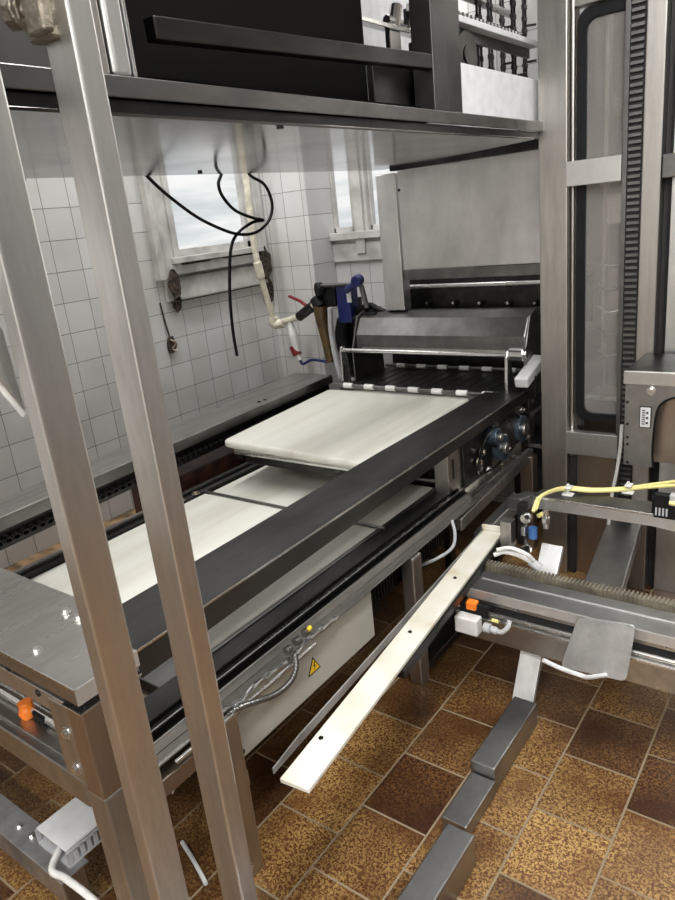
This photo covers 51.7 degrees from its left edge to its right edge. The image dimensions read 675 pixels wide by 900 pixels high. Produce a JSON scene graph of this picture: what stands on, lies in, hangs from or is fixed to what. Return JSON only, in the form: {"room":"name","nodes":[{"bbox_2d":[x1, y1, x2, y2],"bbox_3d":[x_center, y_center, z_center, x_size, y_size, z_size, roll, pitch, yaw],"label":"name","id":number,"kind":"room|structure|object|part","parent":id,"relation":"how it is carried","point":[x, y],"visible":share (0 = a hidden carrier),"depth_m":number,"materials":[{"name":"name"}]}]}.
{"room":"processing plant","nodes":[
{"label":"processing plant","id":0,"kind":"room"},
{"bbox_2d":[0,176,282,568],"bbox_3d":[-2.112,-0.592,1.996,0.160,3.500,6.065,8,23,36],"label":"wall","id":1,"kind":"structure","parent":0,"point":[204,373],"depth_m":3.31,"materials":[{"name":"white tile"}]},
{"bbox_2d":[4,508,135,571],"bbox_3d":[-1.715,0.881,2.485,0.219,0.330,5.145,8,23,36],"label":"trim","id":2,"kind":"structure","parent":1,"relation":"attached to","point":[43,553],"depth_m":3.11,"materials":[{"name":"brown wood"}]},
{"bbox_2d":[159,303,169,336],"bbox_3d":[-0.874,-0.655,3.530,0.008,0.182,0.031,8,23,36],"label":"wire","id":3,"kind":"object","parent":1,"relation":"attached to","point":[159,303],"visible":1,"depth_m":3.52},
{"bbox_2d":[167,336,176,352],"bbox_3d":[-0.841,-0.540,3.576,0.034,0.086,0.062,8,23,36],"label":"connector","id":4,"kind":"object","parent":1,"relation":"attached to","point":[171,343],"visible":1,"depth_m":3.57,"materials":[{"name":"metal"}]},
{"bbox_2d":[137,173,273,312],"bbox_3d":[-0.705,-1.385,3.650,0.105,1.329,0.848,8,23,36],"label":"window","id":5,"kind":"structure","parent":1,"relation":"in","point":[173,233],"depth_m":3.69,"materials":[{"name":"grey"}]},
{"bbox_3d":[-0.725,-1.528,3.643,0.030,0.950,0.582,8,23,36],"label":"frame","id":6,"kind":"part","parent":5,"relation":"part of","materials":[{"name":"paint"}]},
{"bbox_3d":[-0.651,-1.030,3.772,0.085,0.083,0.712,8,23,36],"label":"sill","id":7,"kind":"part","parent":5,"relation":"part of","materials":[{"name":"paint"}]},
{"bbox_2d":[0,498,674,899],"bbox_3d":[0.740,1.322,1.041,6.150,0.100,6.800,8,23,36],"label":"floor","id":8,"kind":"structure","parent":0,"point":[585,810],"depth_m":2.02,"materials":[{"name":"brown tile"}]},
{"bbox_2d":[0,793,90,899],"bbox_3d":[-1.073,1.043,2.046,1.100,0.168,0.077,8,23,36],"label":"metal beam","id":9,"kind":"structure","parent":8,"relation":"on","point":[18,839],"depth_m":1.79,"materials":[{"name":"metal"}]},
{"bbox_2d":[35,797,100,867],"bbox_3d":[-0.666,0.970,1.807,0.140,0.052,0.170,8,23,36],"label":"junction box","id":10,"kind":"object","parent":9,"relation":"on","point":[73,828],"visible":0.66,"depth_m":1.77,"materials":[{"name":"grey plastic"}]},
{"bbox_2d":[48,846,98,899],"bbox_3d":[-0.634,1.031,1.671,0.082,0.053,0.281,-20,23,-35],"label":"power cable","id":11,"kind":"object","parent":10,"relation":"attached to","point":[53,872],"visible":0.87,"depth_m":1.65,"materials":[{"name":"white plastic"}]},
{"bbox_3d":[-0.660,1.105,1.745,0.050,0.154,0.060,8,23,36],"label":"leg","id":12,"kind":"part","parent":9,"relation":"part of","materials":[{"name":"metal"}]},
{"bbox_2d":[0,70,188,899],"bbox_3d":[-0.435,0.016,1.051,0.089,2.600,0.165,8,23,36],"label":"steel post","id":13,"kind":"object","parent":8,"relation":"on","point":[26,301],"visible":1,"depth_m":1.07,"materials":[{"name":"grey metal"}]},
{"bbox_2d":[0,0,257,899],"bbox_3d":[-0.316,-0.021,1.125,0.145,2.600,0.098,8,23,36],"label":"steel post","id":14,"kind":"object","parent":8,"relation":"on","point":[67,29],"visible":1,"depth_m":1.08,"materials":[{"name":"grey metal"}]},
{"bbox_2d":[131,445,245,512],"bbox_3d":[-0.478,0.237,3.590,0.270,0.600,1.150,8,23,36],"label":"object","id":15,"kind":"object","parent":8,"relation":"on","point":[222,459],"visible":0.02,"depth_m":3.20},
{"bbox_2d":[180,840,207,885],"bbox_3d":[-0.385,1.106,1.869,0.014,0.012,0.165,-17,21,-30],"label":"cable","id":16,"kind":"object","parent":8,"relation":"on","point":[183,844],"visible":1,"depth_m":1.86,"materials":[{"name":"grey plastic"}]},
{"bbox_2d":[0,373,526,899],"bbox_3d":[-0.345,0.376,2.792,1.490,0.811,2.433,8,23,36],"label":"frame","id":17,"kind":"object","parent":8,"relation":"on","point":[44,656],"visible":0.67,"depth_m":1.73,"materials":[{"name":"metal"}]},
{"bbox_2d":[17,697,50,726],"bbox_3d":[-0.701,0.651,1.650,0.138,0.102,0.056,8,23,36],"label":"valve actuator","id":18,"kind":"object","parent":17,"relation":"attached to","point":[24,705],"visible":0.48,"depth_m":1.65,"materials":[{"name":"orange plastic"}]},
{"bbox_3d":[-1.111,0.337,1.906,1.292,0.004,0.220,8,23,36],"label":"plate","id":19,"kind":"part","parent":17,"relation":"part of","materials":[{"name":"metal"}]},
{"bbox_3d":[-0.536,0.426,1.440,0.190,0.003,0.145,8,23,36],"label":"corner plate","id":20,"kind":"part","parent":17,"relation":"part of","materials":[{"name":"metal"}]},
{"bbox_3d":[-0.452,0.950,1.544,0.066,0.530,0.068,8,23,36],"label":"leg","id":21,"kind":"part","parent":17,"relation":"part of","materials":[{"name":"metal"}]},
{"bbox_3d":[-0.649,0.036,2.928,0.027,0.019,1.918,6,22,33],"label":"roller chain","id":22,"kind":"part","parent":17,"relation":"part of","materials":[{"name":"black metal"}]},
{"bbox_3d":[-0.639,0.007,3.005,0.030,0.075,2.176,6,22,33],"label":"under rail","id":23,"kind":"part","parent":17,"relation":"part of","materials":[{"name":"metal"}]},
{"bbox_3d":[-0.664,-0.075,3.001,0.268,0.004,2.203,5,21,29],"label":"wall rail","id":24,"kind":"part","parent":17,"relation":"part of","materials":[{"name":"metal"}]},
{"bbox_3d":[0.130,0.073,2.296,0.204,0.004,2.426,8,23,36],"label":"rail","id":25,"kind":"part","parent":17,"relation":"part of","materials":[{"name":"metal"}]},
{"bbox_2d":[13,448,537,876],"bbox_3d":[-0.155,0.484,2.748,1.229,0.596,2.300,8,23,36],"label":"conveyor","id":26,"kind":"object","parent":8,"relation":"on","point":[270,654],"visible":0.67,"depth_m":2.20,"materials":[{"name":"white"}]},
{"bbox_3d":[-0.713,0.272,2.832,0.030,0.058,1.660,8,23,36],"label":"rail","id":27,"kind":"part","parent":26,"relation":"part of","materials":[{"name":"metal"}]},
{"bbox_3d":[-0.747,0.549,2.053,0.880,0.030,0.125,8,23,36],"label":"nose plate","id":28,"kind":"part","parent":26,"relation":"part of","materials":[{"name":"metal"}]},
{"bbox_3d":[-0.354,0.722,1.603,0.045,0.045,0.207,8,23,36],"label":"corner rail","id":29,"kind":"part","parent":26,"relation":"part of","materials":[{"name":"metal"}]},
{"bbox_3d":[-0.255,0.870,1.763,0.052,0.505,0.054,8,23,36],"label":"leg","id":30,"kind":"part","parent":26,"relation":"part of","materials":[{"name":"metal"}]},
{"bbox_3d":[-0.209,0.225,2.721,0.940,0.012,0.012,8,23,36],"label":"cross rod","id":31,"kind":"part","parent":26,"relation":"part of","materials":[{"name":"metal"}]},
{"bbox_3d":[-0.032,0.420,2.176,0.085,0.059,1.630,8,23,36],"label":"rail","id":32,"kind":"part","parent":26,"relation":"part of","materials":[{"name":"metal"}]},
{"bbox_2d":[225,390,468,568],"bbox_3d":[0.094,0.207,3.240,0.837,0.760,0.988,8,23,36],"label":"conveyor belt","id":33,"kind":"object","parent":26,"relation":"on","point":[330,431],"visible":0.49,"depth_m":2.97,"materials":[{"name":"white fabric"}]},
{"bbox_3d":[0.080,-0.061,3.087,0.738,0.084,0.759,8,23,36],"label":"belt frame","id":34,"kind":"part","parent":33,"relation":"part of","materials":[{"name":"metal"}]},
{"bbox_3d":[0.273,0.590,2.434,0.052,0.505,0.057,8,23,36],"label":"leg","id":35,"kind":"part","parent":26,"relation":"part of","materials":[{"name":"metal"}]},
{"bbox_2d":[422,520,456,566],"bbox_3d":[0.369,0.348,2.495,0.149,0.158,0.080,-12,19,-16],"label":"hose","id":36,"kind":"object","parent":26,"relation":"attached to","point":[451,548],"visible":0.98,"depth_m":2.50,"materials":[{"name":"grey plastic"}]},
{"bbox_3d":[0.519,0.613,2.777,0.035,0.155,0.725,8,23,36],"label":"rail","id":37,"kind":"part","parent":26,"relation":"part of","materials":[{"name":"metal"}]},
{"bbox_2d":[434,406,530,495],"bbox_3d":[0.619,0.001,2.907,0.131,0.260,0.827,8,23,36],"label":"gear","id":38,"kind":"object","parent":26,"relation":"attached to","point":[472,466],"visible":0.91,"depth_m":2.87,"materials":[{"name":"metal"}]},
{"bbox_3d":[0.700,-0.034,2.961,0.012,0.182,0.488,8,23,36],"label":"drive chain","id":39,"kind":"part","parent":38,"relation":"part of","materials":[{"name":"metal"}]},
{"bbox_3d":[0.671,0.147,2.929,0.040,0.050,0.832,6,22,33],"label":"frame rail","id":40,"kind":"part","parent":26,"relation":"part of","materials":[{"name":"metal"}]},
{"bbox_3d":[0.911,0.246,3.310,0.060,0.475,0.060,8,23,36],"label":"leg","id":41,"kind":"part","parent":26,"relation":"part of","materials":[{"name":"metal"}]},
{"bbox_2d":[332,306,542,538],"bbox_3d":[0.595,-0.161,3.586,1.090,1.135,0.572,8,23,36],"label":"machine","id":42,"kind":"object","parent":8,"relation":"on","point":[464,352],"visible":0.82,"depth_m":3.42,"materials":[{"name":"metal"}]},
{"bbox_3d":[0.041,-0.435,3.644,0.014,0.220,0.079,8,23,36],"label":"shaft arm","id":43,"kind":"part","parent":42,"relation":"part of","materials":[{"name":"metal"}]},
{"bbox_2d":[310,274,387,378],"bbox_3d":[0.082,-0.653,3.739,0.470,0.574,0.174,8,23,36],"label":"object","id":44,"kind":"object","parent":42,"relation":"attached to","point":[344,295],"visible":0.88,"depth_m":3.74,"materials":[{"name":"blue paint"}]},
{"bbox_2d":[242,173,325,364],"bbox_3d":[-0.270,-1.038,3.822,0.384,1.168,0.131,1,19,19],"label":"pipe","id":45,"kind":"object","parent":44,"relation":"attached to","point":[274,322],"visible":0.97,"depth_m":3.88,"materials":[{"name":"beige paint"}]},
{"bbox_3d":[-0.208,-0.820,3.868,0.150,0.082,0.022,8,23,36],"label":"valve lever","id":46,"kind":"part","parent":45,"relation":"part of","materials":[{"name":"red paint"}]},
{"bbox_3d":[-0.015,-0.872,3.680,0.225,0.023,0.020,8,23,36],"label":"rod","id":47,"kind":"part","parent":44,"relation":"part of","materials":[{"name":"metal"}]},
{"bbox_3d":[0.060,-0.811,3.659,0.028,0.070,0.002,8,23,36],"label":"name plate","id":48,"kind":"part","parent":44,"relation":"part of","materials":[{"name":"grey plastic"}]},
{"bbox_3d":[0.075,-0.849,3.606,0.098,0.076,0.035,8,23,36],"label":"blue arm","id":49,"kind":"part","parent":44,"relation":"part of","materials":[{"name":"paint"}]},
{"bbox_3d":[0.102,-0.869,3.569,0.062,0.065,0.058,8,23,36],"label":"blue knob","id":50,"kind":"part","parent":44,"relation":"part of","materials":[{"name":"paint"}]},
{"bbox_3d":[0.138,-0.800,3.630,0.052,0.124,0.028,8,23,36],"label":"brown rod","id":51,"kind":"part","parent":44,"relation":"part of","materials":[{"name":"metal"}]},
{"bbox_3d":[0.143,-0.703,3.667,0.147,0.049,0.024,8,23,36],"label":"black lever","id":52,"kind":"part","parent":44,"relation":"part of","materials":[{"name":"metal"}]},
{"bbox_3d":[0.178,-0.742,3.677,0.262,0.074,0.051,8,23,36],"label":"black lever","id":53,"kind":"part","parent":44,"relation":"part of","materials":[{"name":"metal"}]},
{"bbox_3d":[0.160,-0.575,3.737,0.010,0.360,0.286,8,23,36],"label":"plate","id":54,"kind":"part","parent":42,"relation":"part of","materials":[{"name":"metal"}]},
{"bbox_3d":[0.368,-0.289,3.346,0.980,0.018,0.018,8,23,36],"label":"idler rod","id":55,"kind":"part","parent":42,"relation":"part of","materials":[{"name":"metal"}]},
{"bbox_3d":[0.666,-0.429,3.643,0.980,0.016,0.016,8,23,36],"label":"idler rod","id":56,"kind":"part","parent":42,"relation":"part of","materials":[{"name":"metal"}]},
{"bbox_2d":[375,150,539,309],"bbox_3d":[0.635,-0.986,3.221,0.995,0.658,0.070,8,23,36],"label":"panel","id":57,"kind":"object","parent":42,"relation":"on","point":[477,217],"visible":0.75,"depth_m":3.21,"materials":[{"name":"metal"}]},
{"bbox_3d":[0.662,-1.067,3.141,0.875,0.460,0.012,8,23,36],"label":"panel","id":58,"kind":"part","parent":57,"relation":"part of","materials":[{"name":"metal"}]},
{"bbox_3d":[0.741,-0.525,3.693,1.060,0.275,0.013,8,23,36],"label":"plate","id":59,"kind":"part","parent":42,"relation":"part of","materials":[{"name":"metal"}]},
{"bbox_2d":[410,275,539,308],"bbox_3d":[0.704,-0.725,3.431,1.055,0.240,0.119,8,23,36],"label":"bar","id":60,"kind":"object","parent":42,"relation":"attached to","point":[523,290],"visible":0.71,"depth_m":3.46,"materials":[{"name":"metal"}]},
{"bbox_3d":[0.475,-0.758,3.630,0.025,0.048,0.030,8,23,36],"label":"knob","id":61,"kind":"part","parent":60,"relation":"part of","materials":[{"name":"silver metal"}]},
{"bbox_3d":[0.596,-0.739,3.542,0.025,0.048,0.030,8,23,36],"label":"knob","id":62,"kind":"part","parent":60,"relation":"part of","materials":[{"name":"silver metal"}]},
{"bbox_3d":[0.712,-0.721,3.459,0.025,0.048,0.030,8,23,36],"label":"knob","id":63,"kind":"part","parent":60,"relation":"part of","materials":[{"name":"silver metal"}]},
{"bbox_3d":[0.830,-0.703,3.373,0.025,0.048,0.030,8,23,36],"label":"knob","id":64,"kind":"part","parent":60,"relation":"part of","materials":[{"name":"silver metal"}]},
{"bbox_3d":[0.938,-0.686,3.295,0.025,0.048,0.030,8,23,36],"label":"knob","id":65,"kind":"part","parent":60,"relation":"part of","materials":[{"name":"silver metal"}]},
{"bbox_3d":[0.767,-0.338,3.113,0.014,0.220,0.079,8,23,36],"label":"shaft arm","id":66,"kind":"part","parent":42,"relation":"part of","materials":[{"name":"metal"}]},
{"bbox_3d":[0.789,-0.417,3.035,0.077,0.059,0.059,8,23,36],"label":"hand knob","id":67,"kind":"part","parent":42,"relation":"part of","materials":[{"name":"metal"}]},
{"bbox_3d":[0.841,-0.280,3.099,0.090,0.105,0.010,8,23,36],"label":"mount plate","id":68,"kind":"part","parent":42,"relation":"part of","materials":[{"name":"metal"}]},
{"bbox_3d":[0.910,-0.474,3.189,0.010,0.360,0.286,8,23,36],"label":"plate","id":69,"kind":"part","parent":42,"relation":"part of","materials":[{"name":"metal"}]},
{"bbox_2d":[520,399,583,448],"bbox_3d":[1.013,-0.176,3.312,0.200,0.250,0.354,8,23,36],"label":"bracket","id":70,"kind":"object","parent":42,"relation":"attached to","point":[535,441],"visible":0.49,"depth_m":3.25,"materials":[{"name":"metal"}]},
{"bbox_2d":[397,543,563,899],"bbox_3d":[0.273,0.855,1.748,0.137,0.435,2.002,6,22,33],"label":"duct","id":71,"kind":"object","parent":8,"relation":"on","point":[449,863],"visible":0.83,"depth_m":1.96,"materials":[{"name":"grey metal"}]},
{"bbox_3d":[0.366,0.987,1.934,0.074,0.050,0.185,8,23,36],"label":"foot plate","id":72,"kind":"part","parent":71,"relation":"part of","materials":[{"name":"grey metal"}]},
{"bbox_2d":[456,560,674,694],"bbox_3d":[0.836,0.663,2.139,0.932,0.436,0.218,8,23,36],"label":"conveyor","id":73,"kind":"object","parent":8,"relation":"on","point":[544,609],"visible":0.8,"depth_m":2.13,"materials":[{"name":"grey metal"}]},
{"bbox_2d":[272,524,500,792],"bbox_3d":[0.222,0.513,2.046,0.132,0.061,1.325,5,21,30],"label":"strip","id":74,"kind":"object","parent":73,"relation":"on","point":[401,655],"depth_m":1.87,"materials":[{"name":"plastic"}]},
{"bbox_3d":[0.199,0.512,2.081,0.004,0.041,1.291,6,22,33],"label":"backing angle","id":75,"kind":"part","parent":74,"relation":"part of","materials":[{"name":"grey metal"}]},
{"bbox_2d":[455,598,511,636],"bbox_3d":[0.462,0.537,2.199,0.178,0.099,0.060,8,23,36],"label":"switch","id":76,"kind":"object","parent":73,"relation":"attached to","point":[468,620],"visible":0.99,"depth_m":2.21,"materials":[{"name":"white plastic"}]},
{"bbox_2d":[493,546,541,570],"bbox_3d":[0.577,0.349,2.229,0.152,0.088,0.048,-2,19,12],"label":"hoses","id":77,"kind":"object","parent":73,"relation":"attached to","point":[523,555],"visible":1,"depth_m":2.22,"materials":[{"name":"plastic"}]},
{"bbox_3d":[0.766,0.570,2.028,0.929,0.021,0.028,8,23,36],"label":"guide rod","id":78,"kind":"part","parent":73,"relation":"part of","materials":[{"name":"metal"}]},
{"bbox_2d":[542,658,607,679],"bbox_3d":[0.729,0.629,1.965,0.294,0.127,0.087,-10,19,-12],"label":"air hose","id":79,"kind":"object","parent":73,"relation":"on","point":[554,665],"visible":0.88,"depth_m":1.94,"materials":[{"name":"grey plastic"}]},
{"bbox_3d":[0.866,0.445,2.140,0.932,0.030,0.035,8,23,36],"label":"drag chain","id":80,"kind":"part","parent":73,"relation":"part of","materials":[{"name":"grey plastic"}]},
{"bbox_2d":[562,617,634,680],"bbox_3d":[0.742,0.561,1.987,0.189,0.163,0.057,8,23,36],"label":"plate","id":81,"kind":"object","parent":73,"relation":"attached to","point":[595,646],"visible":0.98,"depth_m":1.98,"materials":[{"name":"metal"}]},
{"bbox_2d":[530,481,674,531],"bbox_3d":[0.972,0.439,2.404,0.567,0.665,0.162,8,23,36],"label":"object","id":82,"kind":"object","parent":8,"relation":"on","point":[604,507],"visible":0.97,"depth_m":2.30,"materials":[{"name":"metal"}]},
{"bbox_2d":[474,491,535,536],"bbox_3d":[0.621,0.244,2.557,0.269,0.233,0.176,8,23,36],"label":"beam","id":83,"kind":"structure","parent":82,"relation":"attached to","point":[508,508],"depth_m":2.54,"materials":[{"name":"grey metal"}]},
{"bbox_2d":[500,501,549,553],"bbox_3d":[0.650,0.274,2.398,0.163,0.183,0.070,8,23,36],"label":"coupling","id":84,"kind":"object","parent":83,"relation":"attached to","point":[507,525],"visible":0.94,"depth_m":2.40,"materials":[{"name":"metal"}]},
{"bbox_3d":[0.929,0.173,2.296,0.567,0.004,0.110,8,23,36],"label":"arm","id":85,"kind":"part","parent":82,"relation":"part of","materials":[{"name":"metal"}]},
{"bbox_2d":[531,480,674,512],"bbox_3d":[0.921,0.128,2.354,0.603,0.045,0.124,-8,18,-6],"label":"cables","id":86,"kind":"object","parent":82,"relation":"attached to","point":[664,484],"visible":1,"depth_m":2.35,"materials":[{"name":"yellow plastic"}]},
{"bbox_2d":[652,492,674,519],"bbox_3d":[1.020,0.172,2.121,0.116,0.084,0.037,8,23,36],"label":"block","id":87,"kind":"object","parent":82,"relation":"attached to","point":[663,504],"visible":1,"depth_m":2.13,"materials":[{"name":"black plastic"}]},
{"bbox_2d":[670,492,674,505],"bbox_3d":[1.035,0.152,2.100,0.059,0.036,0.025,8,23,36],"label":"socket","id":88,"kind":"object","parent":87,"relation":"attached to","point":[672,495],"depth_m":2.10,"materials":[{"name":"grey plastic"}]},
{"bbox_2d":[607,424,623,524],"bbox_3d":[1.123,0.243,2.834,0.063,0.727,0.014,8,23,36],"label":"cable","id":89,"kind":"object","parent":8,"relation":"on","point":[621,425],"visible":0.52,"depth_m":2.75,"materials":[{"name":"white plastic"}]},
{"bbox_2d":[258,0,586,502],"bbox_3d":[2.095,-1.166,2.351,6.050,3.500,0.370,8,23,36],"label":"wall","id":90,"kind":"structure","parent":0,"point":[299,245],"depth_m":3.96,"materials":[{"name":"white tile"}]},
{"bbox_2d":[0,0,542,179],"bbox_3d":[-0.564,-1.334,1.515,1.002,1.315,3.670,8,23,36],"label":"shelf","id":91,"kind":"object","parent":90,"relation":"attached to","point":[194,87],"visible":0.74,"depth_m":1.64,"materials":[{"name":"metal"}]},
{"bbox_3d":[-0.890,-0.836,0.473,0.015,0.936,1.380,8,23,36],"label":"panel","id":92,"kind":"part","parent":91,"relation":"part of","materials":[{"name":"metal"}]},
{"bbox_3d":[-0.453,-1.056,0.995,0.018,0.936,0.070,8,23,36],"label":"door","id":93,"kind":"part","parent":91,"relation":"part of","materials":[{"name":"metal"}]},
{"bbox_2d":[145,173,273,355],"bbox_3d":[-0.434,-0.729,2.670,0.012,0.743,0.645,8,23,36],"label":"loose cable","id":94,"kind":"object","parent":91,"relation":"hanging from","point":[255,219],"visible":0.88,"depth_m":2.70,"materials":[{"name":"black rubber"}]},
{"bbox_3d":[-0.225,-1.365,1.401,0.020,1.215,0.822,8,23,36],"label":"panel","id":95,"kind":"part","parent":91,"relation":"part of","materials":[{"name":"black metal"}]},
{"bbox_3d":[0.173,-1.026,1.974,0.020,0.135,0.290,8,23,36],"label":"panel","id":96,"kind":"part","parent":91,"relation":"part of","materials":[{"name":"metal"}]},
{"bbox_2d":[361,0,460,125],"bbox_3d":[0.237,-1.834,2.799,0.020,1.140,1.000,8,23,36],"label":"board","id":97,"kind":"object","parent":91,"relation":"attached to","point":[374,9],"visible":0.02,"depth_m":2.70,"materials":[{"name":"white"}]},
{"bbox_2d":[403,0,537,77],"bbox_3d":[0.585,-1.779,2.624,0.246,0.955,1.613,8,23,36],"label":"rack","id":98,"kind":"object","parent":91,"relation":"hanging from","point":[475,33],"visible":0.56,"depth_m":2.56,"materials":[{"name":"metal"}]},
{"bbox_3d":[0.496,-1.445,2.389,0.040,0.020,0.949,8,23,36],"label":"guide rail","id":99,"kind":"part","parent":98,"relation":"part of","materials":[{"name":"metal"}]},
{"bbox_3d":[0.514,-1.751,2.483,0.097,0.905,0.019,-21,23,-38],"label":"pegged chain","id":100,"kind":"part","parent":98,"relation":"part of","materials":[{"name":"metal"}]},
{"bbox_3d":[0.606,-1.837,2.712,0.097,0.905,0.019,-21,23,-38],"label":"pegged chain","id":101,"kind":"part","parent":98,"relation":"part of","materials":[{"name":"metal"}]},
{"bbox_3d":[0.715,-1.932,2.963,0.097,0.905,0.019,-21,23,-38],"label":"pegged chain","id":102,"kind":"part","parent":98,"relation":"part of","materials":[{"name":"metal"}]},
{"bbox_3d":[0.700,-1.849,2.719,0.097,0.905,0.019,-21,23,-38],"label":"pegged chain","id":103,"kind":"part","parent":98,"relation":"part of","materials":[{"name":"metal"}]},
{"bbox_3d":[0.814,-1.947,2.976,0.097,0.905,0.019,-21,23,-38],"label":"pegged chain","id":104,"kind":"part","parent":98,"relation":"part of","materials":[{"name":"metal"}]},
{"bbox_2d":[329,171,353,232],"bbox_3d":[0.015,-1.693,3.863,0.155,0.928,0.050,8,23,36],"label":"window","id":105,"kind":"structure","parent":90,"relation":"in","point":[339,180],"depth_m":3.98,"materials":[{"name":"grey"}]},
{"bbox_2d":[329,171,381,261],"bbox_3d":[0.200,-1.588,3.742,0.615,1.088,0.140,8,23,36],"label":"trim","id":106,"kind":"structure","parent":90,"relation":"attached to","point":[362,250],"depth_m":3.87,"materials":[{"name":"paint"}]},
{"bbox_2d":[367,168,414,229],"bbox_3d":[0.302,-1.654,3.653,0.361,0.928,0.050,8,23,36],"label":"window","id":107,"kind":"structure","parent":90,"relation":"in","point":[371,175],"depth_m":3.84,"materials":[{"name":"grey"}]},
{"bbox_3d":[0.298,-1.652,3.648,0.361,0.928,0.035,8,23,36],"label":"frame","id":108,"kind":"part","parent":107,"relation":"part of","materials":[{"name":"paint"}]},
{"bbox_2d":[537,0,674,592],"bbox_3d":[1.250,-0.786,2.759,0.703,2.700,0.591,8,23,36],"label":"door frame","id":109,"kind":"structure","parent":90,"relation":"attached to","point":[606,71],"depth_m":2.59,"materials":[{"name":"metal"}]},
{"bbox_3d":[0.871,-0.744,2.755,0.109,2.700,0.100,8,23,36],"label":"corner post","id":110,"kind":"part","parent":109,"relation":"part of","materials":[{"name":"metal"}]},
{"bbox_3d":[0.927,-0.740,2.725,0.014,2.700,0.060,8,23,36],"label":"door post","id":111,"kind":"part","parent":109,"relation":"part of","materials":[{"name":"metal"}]},
{"bbox_3d":[1.048,-0.026,2.864,0.205,0.097,0.036,8,23,36],"label":"cross plate","id":112,"kind":"part","parent":109,"relation":"part of","materials":[{"name":"metal"}]},
{"bbox_3d":[0.896,-1.766,2.302,0.208,0.490,0.050,8,23,36],"label":"head rail","id":113,"kind":"part","parent":109,"relation":"part of","materials":[{"name":"metal"}]},
{"bbox_3d":[0.937,-1.016,2.538,0.196,0.087,0.036,8,23,36],"label":"cross plate","id":114,"kind":"part","parent":109,"relation":"part of","materials":[{"name":"metal"}]},
{"bbox_3d":[1.116,0.285,2.984,0.185,0.564,0.010,8,23,36],"label":"panel","id":115,"kind":"part","parent":109,"relation":"part of","materials":[{"name":"metal"}]},
{"bbox_3d":[1.004,-0.824,2.614,0.189,1.478,0.006,8,23,36],"label":"glass pane","id":116,"kind":"part","parent":109,"relation":"part of","materials":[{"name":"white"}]},
{"bbox_2d":[585,520,640,589],"bbox_3d":[1.060,0.409,2.665,0.130,0.060,0.737,4,21,29],"label":"beam","id":117,"kind":"structure","parent":109,"relation":"attached to","point":[613,559],"depth_m":2.62,"materials":[{"name":"grey metal"}]},
{"bbox_3d":[1.141,-0.701,2.537,0.063,2.700,0.074,8,23,36],"label":"rack post","id":118,"kind":"part","parent":109,"relation":"part of","materials":[{"name":"metal"}]},
{"bbox_3d":[1.289,-0.684,2.437,0.239,2.700,0.020,8,23,36],"label":"panel","id":119,"kind":"part","parent":109,"relation":"part of","materials":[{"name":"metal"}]},
{"bbox_2d":[623,353,674,471],"bbox_3d":[1.211,-0.126,2.460,0.312,0.369,0.300,8,23,36],"label":"housing","id":120,"kind":"object","parent":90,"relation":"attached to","point":[649,423],"visible":1,"depth_m":2.42,"materials":[{"name":"grey metal"}]},
{"bbox_2d":[641,410,647,424],"bbox_3d":[1.058,-0.112,2.396,0.021,0.052,0.001,8,23,36],"label":"print","id":121,"kind":"object","parent":120,"relation":"attached to","point":[644,413],"depth_m":2.40},
{"bbox_3d":[1.060,-0.113,2.398,0.038,0.076,0.003,8,23,36],"label":"label plate","id":122,"kind":"part","parent":120,"relation":"part of","materials":[{"name":"white plastic"}]}
]}

